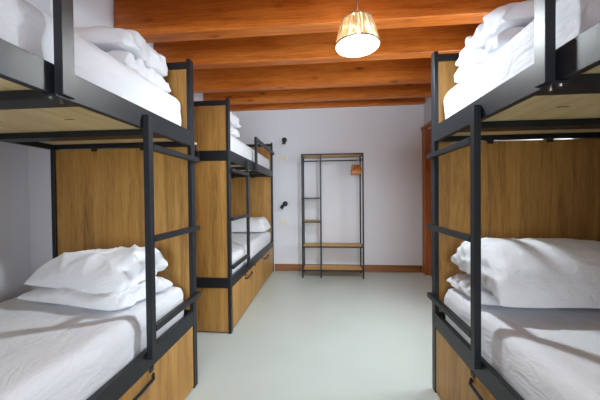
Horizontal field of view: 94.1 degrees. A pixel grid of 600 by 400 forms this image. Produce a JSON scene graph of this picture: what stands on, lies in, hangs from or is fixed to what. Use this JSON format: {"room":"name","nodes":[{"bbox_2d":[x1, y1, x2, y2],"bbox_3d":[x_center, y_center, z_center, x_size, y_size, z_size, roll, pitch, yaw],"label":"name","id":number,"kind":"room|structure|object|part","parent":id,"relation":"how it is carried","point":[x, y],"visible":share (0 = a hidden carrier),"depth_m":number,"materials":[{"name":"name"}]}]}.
{"room":"dormitory","nodes":[
{"label":"dormitory","id":0,"kind":"room"},
{"bbox_2d":[0,0,202,302],"bbox_3d":[-1.917,-0.240,0.733,0.458,2.830,7.938,0,1,5],"label":"wall","id":1,"kind":"structure","parent":0,"point":[25,171],"depth_m":1.81,"materials":[{"name":"white paint"}]},
{"bbox_2d":[193,58,430,92],"bbox_3d":[0.163,-1.556,3.465,3.239,0.311,0.085,0,1,5],"label":"ceiling beam","id":2,"kind":"structure","parent":1,"relation":"attached to","point":[414,70],"depth_m":3.43,"materials":[{"name":"brown wood"}]},
{"bbox_2d":[203,83,430,104],"bbox_3d":[0.206,-1.563,3.966,3.239,0.311,0.080,0,1,5],"label":"ceiling beam","id":3,"kind":"structure","parent":1,"relation":"attached to","point":[403,90],"depth_m":3.92,"materials":[{"name":"brown wood"}]},
{"bbox_2d":[153,23,481,69],"bbox_3d":[0.105,-1.547,2.798,3.239,0.311,0.115,0,1,5],"label":"ceiling beam","id":4,"kind":"structure","parent":1,"relation":"attached to","point":[410,42],"depth_m":2.76,"materials":[{"name":"brown wood"}]},
{"bbox_2d":[114,0,525,42],"bbox_3d":[0.059,-1.539,2.262,3.239,0.311,0.130,0,1,5],"label":"ceiling beam","id":5,"kind":"structure","parent":1,"relation":"attached to","point":[156,21],"depth_m":2.24,"materials":[{"name":"brown wood"}]},
{"bbox_2d":[185,271,440,399],"bbox_3d":[-0.097,1.210,0.496,4.100,0.100,8.138,0,1,5],"label":"floor","id":6,"kind":"structure","parent":0,"point":[335,335],"depth_m":2.22,"materials":[{"name":"grey concrete"}]},
{"bbox_2d":[0,0,200,399],"bbox_3d":[-1.181,0.167,0.763,0.956,2.000,2.030,0,1,5],"label":"bunk bed","id":7,"kind":"object","parent":6,"relation":"on","point":[123,173],"visible":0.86,"depth_m":1.57,"materials":[{"name":"brown wood"}]},
{"bbox_3d":[-1.650,-0.349,0.796,0.025,0.091,1.940,0,1,5],"label":"rail","id":8,"kind":"part","parent":7,"relation":"part of","materials":[{"name":"black metal"}]},
{"bbox_3d":[-1.560,0.157,1.791,0.025,2.000,0.045,0,1,5],"label":"post","id":9,"kind":"part","parent":7,"relation":"part of","materials":[{"name":"black metal"}]},
{"bbox_3d":[-0.714,-0.504,0.845,0.028,0.382,0.043,0,1,5],"label":"guard post","id":10,"kind":"part","parent":7,"relation":"part of","materials":[{"name":"black metal"}]},
{"bbox_2d":[0,0,180,125],"bbox_3d":[-1.202,-0.473,0.751,0.878,0.231,1.923,0,1,5],"label":"mattress","id":11,"kind":"object","parent":7,"relation":"on","point":[23,25],"visible":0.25,"depth_m":0.98,"materials":[{"name":"white fabric"}]},
{"bbox_2d":[106,50,170,92],"bbox_3d":[-1.100,-0.652,1.461,0.689,0.109,0.420,-1,1,4],"label":"pillow","id":12,"kind":"object","parent":11,"relation":"on","point":[127,58],"visible":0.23,"depth_m":1.36,"materials":[{"name":"white fabric"}]},
{"bbox_2d":[74,25,167,76],"bbox_3d":[-1.103,-0.772,1.450,0.695,0.164,0.433,-1,0,3],"label":"pillow","id":13,"kind":"object","parent":12,"relation":"on","point":[105,38],"visible":0.35,"depth_m":1.28,"materials":[{"name":"white fabric"}]},
{"bbox_2d":[0,287,183,399],"bbox_3d":[-1.193,0.632,0.766,0.881,0.229,1.926,0,1,5],"label":"mattress","id":14,"kind":"object","parent":7,"relation":"on","point":[49,351],"visible":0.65,"depth_m":1.06,"materials":[{"name":"white fabric"}]},
{"bbox_2d":[18,276,172,310],"bbox_3d":[-1.040,0.454,1.470,0.597,0.102,0.390,0,1,16],"label":"pillow","id":15,"kind":"object","parent":14,"relation":"on","point":[111,301],"visible":0.59,"depth_m":1.31,"materials":[{"name":"white fabric"}]},
{"bbox_2d":[23,244,167,293],"bbox_3d":[-1.049,0.339,1.490,0.580,0.204,0.367,0,1,14],"label":"pillow","id":16,"kind":"object","parent":15,"relation":"on","point":[94,271],"visible":0.93,"depth_m":1.36,"materials":[{"name":"white fabric"}]},
{"bbox_3d":[-0.753,-0.357,0.718,0.025,0.091,1.940,0,1,5],"label":"rail","id":17,"kind":"part","parent":7,"relation":"part of","materials":[{"name":"black metal"}]},
{"bbox_3d":[-1.116,-0.366,1.746,0.876,0.084,0.037,0,1,5],"label":"rail","id":18,"kind":"part","parent":7,"relation":"part of","materials":[{"name":"black metal"}]},
{"bbox_3d":[-1.111,0.179,1.754,0.876,0.998,0.020,0,1,5],"label":"panel","id":19,"kind":"part","parent":7,"relation":"part of","materials":[{"name":"brown wood"}]},
{"bbox_3d":[-0.742,0.732,0.733,0.025,0.087,1.940,0,1,5],"label":"rail","id":20,"kind":"part","parent":7,"relation":"part of","materials":[{"name":"black metal"}]},
{"bbox_3d":[-0.684,0.815,1.175,0.034,0.023,0.259,0,1,5],"label":"handle","id":21,"kind":"part","parent":7,"relation":"part of","materials":[{"name":"black metal"}]},
{"bbox_3d":[-0.692,0.957,1.294,0.018,0.370,0.812,0,1,5],"label":"drawer","id":22,"kind":"part","parent":7,"relation":"part of","materials":[{"name":"brown wood"}]},
{"bbox_3d":[-1.118,-0.599,1.743,0.876,0.382,0.020,0,1,5],"label":"headboard","id":23,"kind":"part","parent":7,"relation":"part of","materials":[{"name":"brown wood"}]},
{"bbox_3d":[-1.121,-0.811,1.740,0.876,0.040,0.037,0,1,5],"label":"rail","id":24,"kind":"part","parent":7,"relation":"part of","materials":[{"name":"black metal"}]},
{"bbox_3d":[-0.662,0.150,1.714,0.025,2.000,0.045,0,1,5],"label":"post","id":25,"kind":"part","parent":7,"relation":"part of","materials":[{"name":"black metal"}]},
{"bbox_2d":[194,98,273,333],"bbox_3d":[-0.956,0.131,3.381,0.956,2.000,2.092,0,1,5],"label":"bunk bed","id":26,"kind":"object","parent":6,"relation":"on","point":[229,186],"visible":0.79,"depth_m":2.40,"materials":[{"name":"brown wood"}]},
{"bbox_3d":[-1.063,-0.821,2.412,0.876,0.040,0.037,0,1,5],"label":"rail","id":27,"kind":"part","parent":26,"relation":"part of","materials":[{"name":"black metal"}]},
{"bbox_3d":[-1.061,-0.609,2.414,0.876,0.382,0.020,0,1,5],"label":"headboard","id":28,"kind":"part","parent":26,"relation":"part of","materials":[{"name":"brown wood"}]},
{"bbox_3d":[-1.058,-0.376,2.417,0.876,0.084,0.037,0,1,5],"label":"rail","id":29,"kind":"part","parent":26,"relation":"part of","materials":[{"name":"black metal"}]},
{"bbox_3d":[-1.053,0.170,2.424,0.876,0.998,0.020,0,1,5],"label":"panel","id":30,"kind":"part","parent":26,"relation":"part of","materials":[{"name":"brown wood"}]},
{"bbox_3d":[-1.048,0.713,2.432,0.876,0.087,0.037,0,1,5],"label":"rail","id":31,"kind":"part","parent":26,"relation":"part of","materials":[{"name":"black metal"}]},
{"bbox_3d":[-1.046,0.945,2.434,0.876,0.375,0.020,0,1,5],"label":"panel","id":32,"kind":"part","parent":26,"relation":"part of","materials":[{"name":"brown wood"}]},
{"bbox_3d":[-0.604,0.140,2.385,0.025,2.000,0.045,0,1,5],"label":"post","id":33,"kind":"part","parent":26,"relation":"part of","materials":[{"name":"black metal"}]},
{"bbox_3d":[-0.560,0.935,2.826,0.018,0.370,0.812,0,1,5],"label":"drawer","id":34,"kind":"part","parent":26,"relation":"part of","materials":[{"name":"brown wood"}]},
{"bbox_2d":[230,135,269,168],"bbox_3d":[-0.974,-0.510,3.410,0.880,0.231,1.928,0,1,5],"label":"mattress","id":35,"kind":"object","parent":26,"relation":"on","point":[237,146],"visible":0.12,"depth_m":2.98,"materials":[{"name":"white fabric"}]},
{"bbox_2d":[230,125,239,137],"bbox_3d":[-0.980,-0.672,2.705,0.733,0.107,0.420,-1,1,4],"label":"pillow","id":36,"kind":"object","parent":35,"relation":"on","point":[234,132],"visible":0.1,"depth_m":2.69,"materials":[{"name":"white fabric"}]},
{"bbox_2d":[230,111,240,127],"bbox_3d":[-0.980,-0.789,2.703,0.736,0.150,0.420,0,1,6],"label":"pillow","id":37,"kind":"object","parent":36,"relation":"on","point":[234,120],"visible":0.12,"depth_m":2.69,"materials":[{"name":"white fabric"}]},
{"bbox_2d":[232,231,270,274],"bbox_3d":[-0.962,0.595,3.424,0.876,0.228,1.925,0,1,5],"label":"mattress","id":38,"kind":"object","parent":26,"relation":"on","point":[258,241],"visible":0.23,"depth_m":3.35,"materials":[{"name":"white fabric"}]},
{"bbox_2d":[231,217,270,231],"bbox_3d":[-0.838,0.354,4.123,0.756,0.216,0.420,-1,1,4],"label":"pillow","id":39,"kind":"object","parent":38,"relation":"on","point":[257,224],"visible":0.54,"depth_m":3.94,"materials":[{"name":"white fabric"}]},
{"bbox_3d":[-0.524,-0.394,3.367,0.025,0.091,1.940,0,1,5],"label":"rail","id":40,"kind":"part","parent":26,"relation":"part of","materials":[{"name":"black metal"}]},
{"bbox_3d":[-0.883,0.142,4.401,0.876,0.998,0.020,0,1,5],"label":"panel","id":41,"kind":"part","parent":26,"relation":"part of","materials":[{"name":"brown wood"}]},
{"bbox_3d":[-0.514,0.695,3.381,0.025,0.087,1.940,0,1,5],"label":"rail","id":42,"kind":"part","parent":26,"relation":"part of","materials":[{"name":"black metal"}]},
{"bbox_3d":[-0.509,-0.537,3.232,0.028,0.382,0.043,0,1,5],"label":"guard post","id":43,"kind":"part","parent":26,"relation":"part of","materials":[{"name":"black metal"}]},
{"bbox_3d":[-0.892,-0.848,4.389,0.876,0.040,0.037,0,1,5],"label":"rail","id":44,"kind":"part","parent":26,"relation":"part of","materials":[{"name":"black metal"}]},
{"bbox_3d":[-0.508,0.927,3.430,0.018,0.370,0.394,0,1,5],"label":"panel","id":45,"kind":"part","parent":26,"relation":"part of","materials":[{"name":"brown wood"}]},
{"bbox_3d":[-0.890,-0.636,4.391,0.876,0.382,0.020,0,1,5],"label":"headboard","id":46,"kind":"part","parent":26,"relation":"part of","materials":[{"name":"brown wood"}]},
{"bbox_3d":[-0.463,-0.714,3.794,0.027,0.040,1.160,0,1,5],"label":"guard rail","id":47,"kind":"part","parent":26,"relation":"part of","materials":[{"name":"black metal"}]},
{"bbox_3d":[-0.460,0.919,3.989,0.018,0.370,0.720,0,1,5],"label":"drawer","id":48,"kind":"part","parent":26,"relation":"part of","materials":[{"name":"brown wood"}]},
{"bbox_3d":[-0.434,0.113,4.363,0.025,2.000,0.045,0,1,5],"label":"post","id":49,"kind":"part","parent":26,"relation":"part of","materials":[{"name":"black metal"}]},
{"bbox_2d":[301,153,363,278],"bbox_3d":[0.472,0.225,4.098,0.874,1.765,0.320,0,1,5],"label":"clothes rack","id":50,"kind":"object","parent":6,"relation":"on","point":[305,267],"visible":1,"depth_m":3.99,"materials":[{"name":"black metal"}]},
{"bbox_3d":[0.034,0.231,3.985,0.020,1.765,0.020,0,1,5],"label":"post","id":51,"kind":"part","parent":50,"relation":"part of","materials":[{"name":"black metal"}]},
{"bbox_3d":[0.060,0.227,4.284,0.020,1.765,0.020,0,1,5],"label":"post","id":52,"kind":"part","parent":50,"relation":"part of","materials":[{"name":"black metal"}]},
{"bbox_3d":[0.178,0.311,4.125,0.281,0.018,0.320,0,1,5],"label":"shelf frame","id":53,"kind":"part","parent":50,"relation":"part of","materials":[{"name":"brown wood"}]},
{"bbox_3d":[0.294,0.238,3.963,0.020,1.747,0.020,0,1,5],"label":"divider post","id":54,"kind":"part","parent":50,"relation":"part of","materials":[{"name":"black metal"}]},
{"bbox_3d":[0.464,-0.648,4.087,0.874,0.018,0.320,0,1,5],"label":"shelf frame","id":55,"kind":"part","parent":50,"relation":"part of","materials":[{"name":"black metal"}]},
{"bbox_2d":[303,154,360,157],"bbox_3d":[0.464,-0.650,4.087,0.834,0.013,0.280,0,1,5],"label":"shelf","id":56,"kind":"object","parent":50,"relation":"attached to","point":[304,155],"depth_m":4.05,"materials":[{"name":"brown wood"}]},
{"bbox_3d":[0.464,-0.574,4.088,0.854,0.018,0.018,0,1,5],"label":"hanging rail","id":57,"kind":"part","parent":50,"relation":"part of","materials":[{"name":"black metal"}]},
{"bbox_3d":[0.476,0.665,4.104,0.874,0.018,0.320,0,1,5],"label":"shelf frame","id":58,"kind":"part","parent":50,"relation":"part of","materials":[{"name":"black metal"}]},
{"bbox_2d":[304,265,361,269],"bbox_3d":[0.480,0.997,4.108,0.834,0.013,0.280,0,1,5],"label":"shelf","id":59,"kind":"object","parent":50,"relation":"attached to","point":[306,267],"depth_m":4.10,"materials":[{"name":"brown wood"}]},
{"bbox_2d":[304,243,361,246],"bbox_3d":[0.476,0.663,4.104,0.834,0.013,0.280,0,1,5],"label":"shelf","id":60,"kind":"object","parent":50,"relation":"attached to","point":[305,244],"depth_m":4.06,"materials":[{"name":"brown wood"}]},
{"bbox_3d":[0.480,0.999,4.108,0.874,0.018,0.320,0,1,5],"label":"shelf frame","id":61,"kind":"part","parent":50,"relation":"part of","materials":[{"name":"black metal"}]},
{"bbox_3d":[0.910,0.219,4.211,0.020,1.765,0.020,0,1,5],"label":"post","id":62,"kind":"part","parent":50,"relation":"part of","materials":[{"name":"black metal"}]},
{"bbox_3d":[0.885,0.224,3.912,0.020,1.765,0.020,0,1,5],"label":"post","id":63,"kind":"part","parent":50,"relation":"part of","materials":[{"name":"black metal"}]},
{"bbox_2d":[426,0,599,399],"bbox_3d":[1.149,0.146,0.628,0.956,2.000,2.030,0,1,5],"label":"bunk bed","id":64,"kind":"object","parent":6,"relation":"on","point":[521,160],"visible":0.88,"depth_m":1.57,"materials":[{"name":"brown wood"}]},
{"bbox_3d":[0.801,0.136,1.654,0.025,2.000,0.045,0,1,5],"label":"post","id":65,"kind":"part","parent":64,"relation":"part of","materials":[{"name":"black metal"}]},
{"bbox_3d":[1.242,-0.621,1.606,0.876,0.382,0.020,0,1,5],"label":"headboard","id":66,"kind":"part","parent":64,"relation":"part of","materials":[{"name":"brown wood"}]},
{"bbox_3d":[1.240,-0.833,1.603,0.876,0.040,0.037,0,1,5],"label":"rail","id":67,"kind":"part","parent":64,"relation":"part of","materials":[{"name":"black metal"}]},
{"bbox_3d":[0.772,0.943,1.234,0.018,0.370,0.812,0,1,5],"label":"drawer","id":68,"kind":"part","parent":64,"relation":"part of","materials":[{"name":"brown wood"}]},
{"bbox_3d":[0.741,0.802,1.119,0.034,0.023,0.259,0,1,5],"label":"handle","id":69,"kind":"part","parent":64,"relation":"part of","materials":[{"name":"black metal"}]},
{"bbox_3d":[0.721,0.718,0.672,0.025,0.087,1.940,0,1,5],"label":"rail","id":70,"kind":"part","parent":64,"relation":"part of","materials":[{"name":"black metal"}]},
{"bbox_3d":[0.711,-0.370,0.658,0.025,0.091,1.940,0,1,5],"label":"rail","id":71,"kind":"part","parent":64,"relation":"part of","materials":[{"name":"black metal"}]},
{"bbox_3d":[1.245,-0.388,1.608,0.876,0.084,0.037,0,1,5],"label":"rail","id":72,"kind":"part","parent":64,"relation":"part of","materials":[{"name":"black metal"}]},
{"bbox_3d":[1.250,0.158,1.616,0.876,0.998,0.020,0,1,5],"label":"panel","id":73,"kind":"part","parent":64,"relation":"part of","materials":[{"name":"brown wood"}]},
{"bbox_2d":[444,288,599,399],"bbox_3d":[1.168,0.610,0.629,0.876,0.230,1.924,0,1,5],"label":"mattress","id":74,"kind":"object","parent":64,"relation":"on","point":[542,353],"visible":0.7,"depth_m":1.02,"materials":[{"name":"white fabric"}]},
{"bbox_2d":[446,273,599,308],"bbox_3d":[1.192,0.433,1.379,0.770,0.105,0.360,0,1,7],"label":"pillow","id":75,"kind":"object","parent":74,"relation":"on","point":[461,282],"visible":0.23,"depth_m":1.40,"materials":[{"name":"white fabric"}]},
{"bbox_2d":[451,237,599,307],"bbox_3d":[1.218,0.306,1.322,0.806,0.253,0.455,-1,1,3],"label":"pillow","id":76,"kind":"object","parent":75,"relation":"on","point":[525,272],"visible":0.93,"depth_m":1.16,"materials":[{"name":"white fabric"}]},
{"bbox_2d":[444,0,599,118],"bbox_3d":[1.156,-0.493,0.615,0.880,0.229,1.924,0,1,5],"label":"mattress","id":77,"kind":"object","parent":64,"relation":"on","point":[573,17],"visible":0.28,"depth_m":0.98,"materials":[{"name":"white fabric"}]},
{"bbox_2d":[454,27,524,82],"bbox_3d":[1.151,-0.666,1.277,0.714,0.098,0.460,0,1,6],"label":"pillow","id":78,"kind":"object","parent":77,"relation":"on","point":[480,56],"visible":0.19,"depth_m":1.25,"materials":[{"name":"white fabric"}]},
{"bbox_2d":[456,0,557,66],"bbox_3d":[1.159,-0.774,1.265,0.714,0.143,0.480,0,1,7],"label":"pillow","id":79,"kind":"object","parent":78,"relation":"on","point":[517,14],"visible":0.38,"depth_m":1.16,"materials":[{"name":"white fabric"}]},
{"bbox_3d":[0.692,-0.517,0.790,0.028,0.382,0.043,0,1,5],"label":"guard post","id":80,"kind":"part","parent":64,"relation":"part of","materials":[{"name":"black metal"}]},
{"bbox_2d":[232,104,423,272],"bbox_3d":[0.457,-0.311,4.411,3.642,2.830,0.200,0,1,5],"label":"wall","id":81,"kind":"structure","parent":0,"point":[389,138],"depth_m":4.29,"materials":[{"name":"white paint"}]},
{"bbox_2d":[280,155,287,160],"bbox_3d":[-0.252,-0.654,4.360,0.124,0.080,0.014,0,1,5],"label":"wall switch","id":82,"kind":"object","parent":81,"relation":"attached to","point":[282,158],"visible":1,"depth_m":4.36,"materials":[{"name":"beige plastic"}]},
{"bbox_2d":[280,220,287,224],"bbox_3d":[-0.247,0.346,4.373,0.124,0.080,0.014,0,1,5],"label":"wall switch","id":83,"kind":"object","parent":81,"relation":"attached to","point":[282,222],"visible":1,"depth_m":4.37,"materials":[{"name":"beige plastic"}]},
{"bbox_2d":[280,201,287,209],"bbox_3d":[-0.259,0.085,4.338,0.147,0.131,0.072,-1,1,-44],"label":"reading lamp","id":84,"kind":"object","parent":81,"relation":"attached to","point":[285,203],"visible":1,"depth_m":4.33,"materials":[{"name":"black plastic"}]},
{"bbox_2d":[282,137,286,144],"bbox_3d":[-0.245,-0.906,4.310,0.080,0.134,0.107,0,1,5],"label":"reading lamp","id":85,"kind":"object","parent":81,"relation":"attached to","point":[284,140],"visible":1,"depth_m":4.29,"materials":[{"name":"black plastic"}]},
{"bbox_2d":[230,97,424,111],"bbox_3d":[0.233,-1.567,4.281,3.239,0.311,0.063,0,1,5],"label":"ceiling beam","id":86,"kind":"structure","parent":81,"relation":"attached to","point":[399,101],"depth_m":4.24,"materials":[{"name":"brown wood"}]},
{"bbox_2d":[275,264,421,272],"bbox_3d":[0.720,1.049,4.300,2.245,0.108,0.014,0,1,5],"label":"baseboard","id":87,"kind":"structure","parent":81,"relation":"attached to","point":[278,267],"depth_m":4.25,"materials":[{"name":"brown wood"}]},
{"bbox_2d":[424,0,526,274],"bbox_3d":[1.730,-0.271,0.318,0.403,2.830,7.738,0,1,5],"label":"wall","id":88,"kind":"structure","parent":0,"point":[427,106],"depth_m":4.06,"materials":[{"name":"white paint"}]},
{"bbox_2d":[421,121,431,275],"bbox_3d":[1.822,0.011,3.609,0.105,2.180,1.164,0,1,5],"label":"door","id":89,"kind":"structure","parent":88,"relation":"in","point":[426,133],"depth_m":4.05,"materials":[{"name":"brown wood"}]},
{"bbox_3d":[-0.126,-1.709,0.458,4.100,0.080,8.138,0,1,5],"label":"ceiling","id":90,"kind":"structure","parent":0,"visible":0},
{"bbox_3d":[0.054,-1.532,1.696,3.327,0.311,0.130,0,1,5],"label":"trim","id":91,"kind":"structure","parent":90,"relation":"attached to","visible":0},
{"bbox_2d":[335,0,380,57],"bbox_3d":[0.343,-1.151,1.681,0.270,0.456,0.270,-1,1,-6],"label":"pendant lamp","id":92,"kind":"object","parent":91,"relation":"hanging from","point":[366,31],"visible":1,"depth_m":1.64,"materials":[{"name":"beige fabric"}]},
{"bbox_3d":[0.345,-0.972,1.683,0.066,0.073,0.066,0,1,5],"label":"bulb","id":93,"kind":"part","parent":92,"relation":"part of","materials":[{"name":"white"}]}
]}

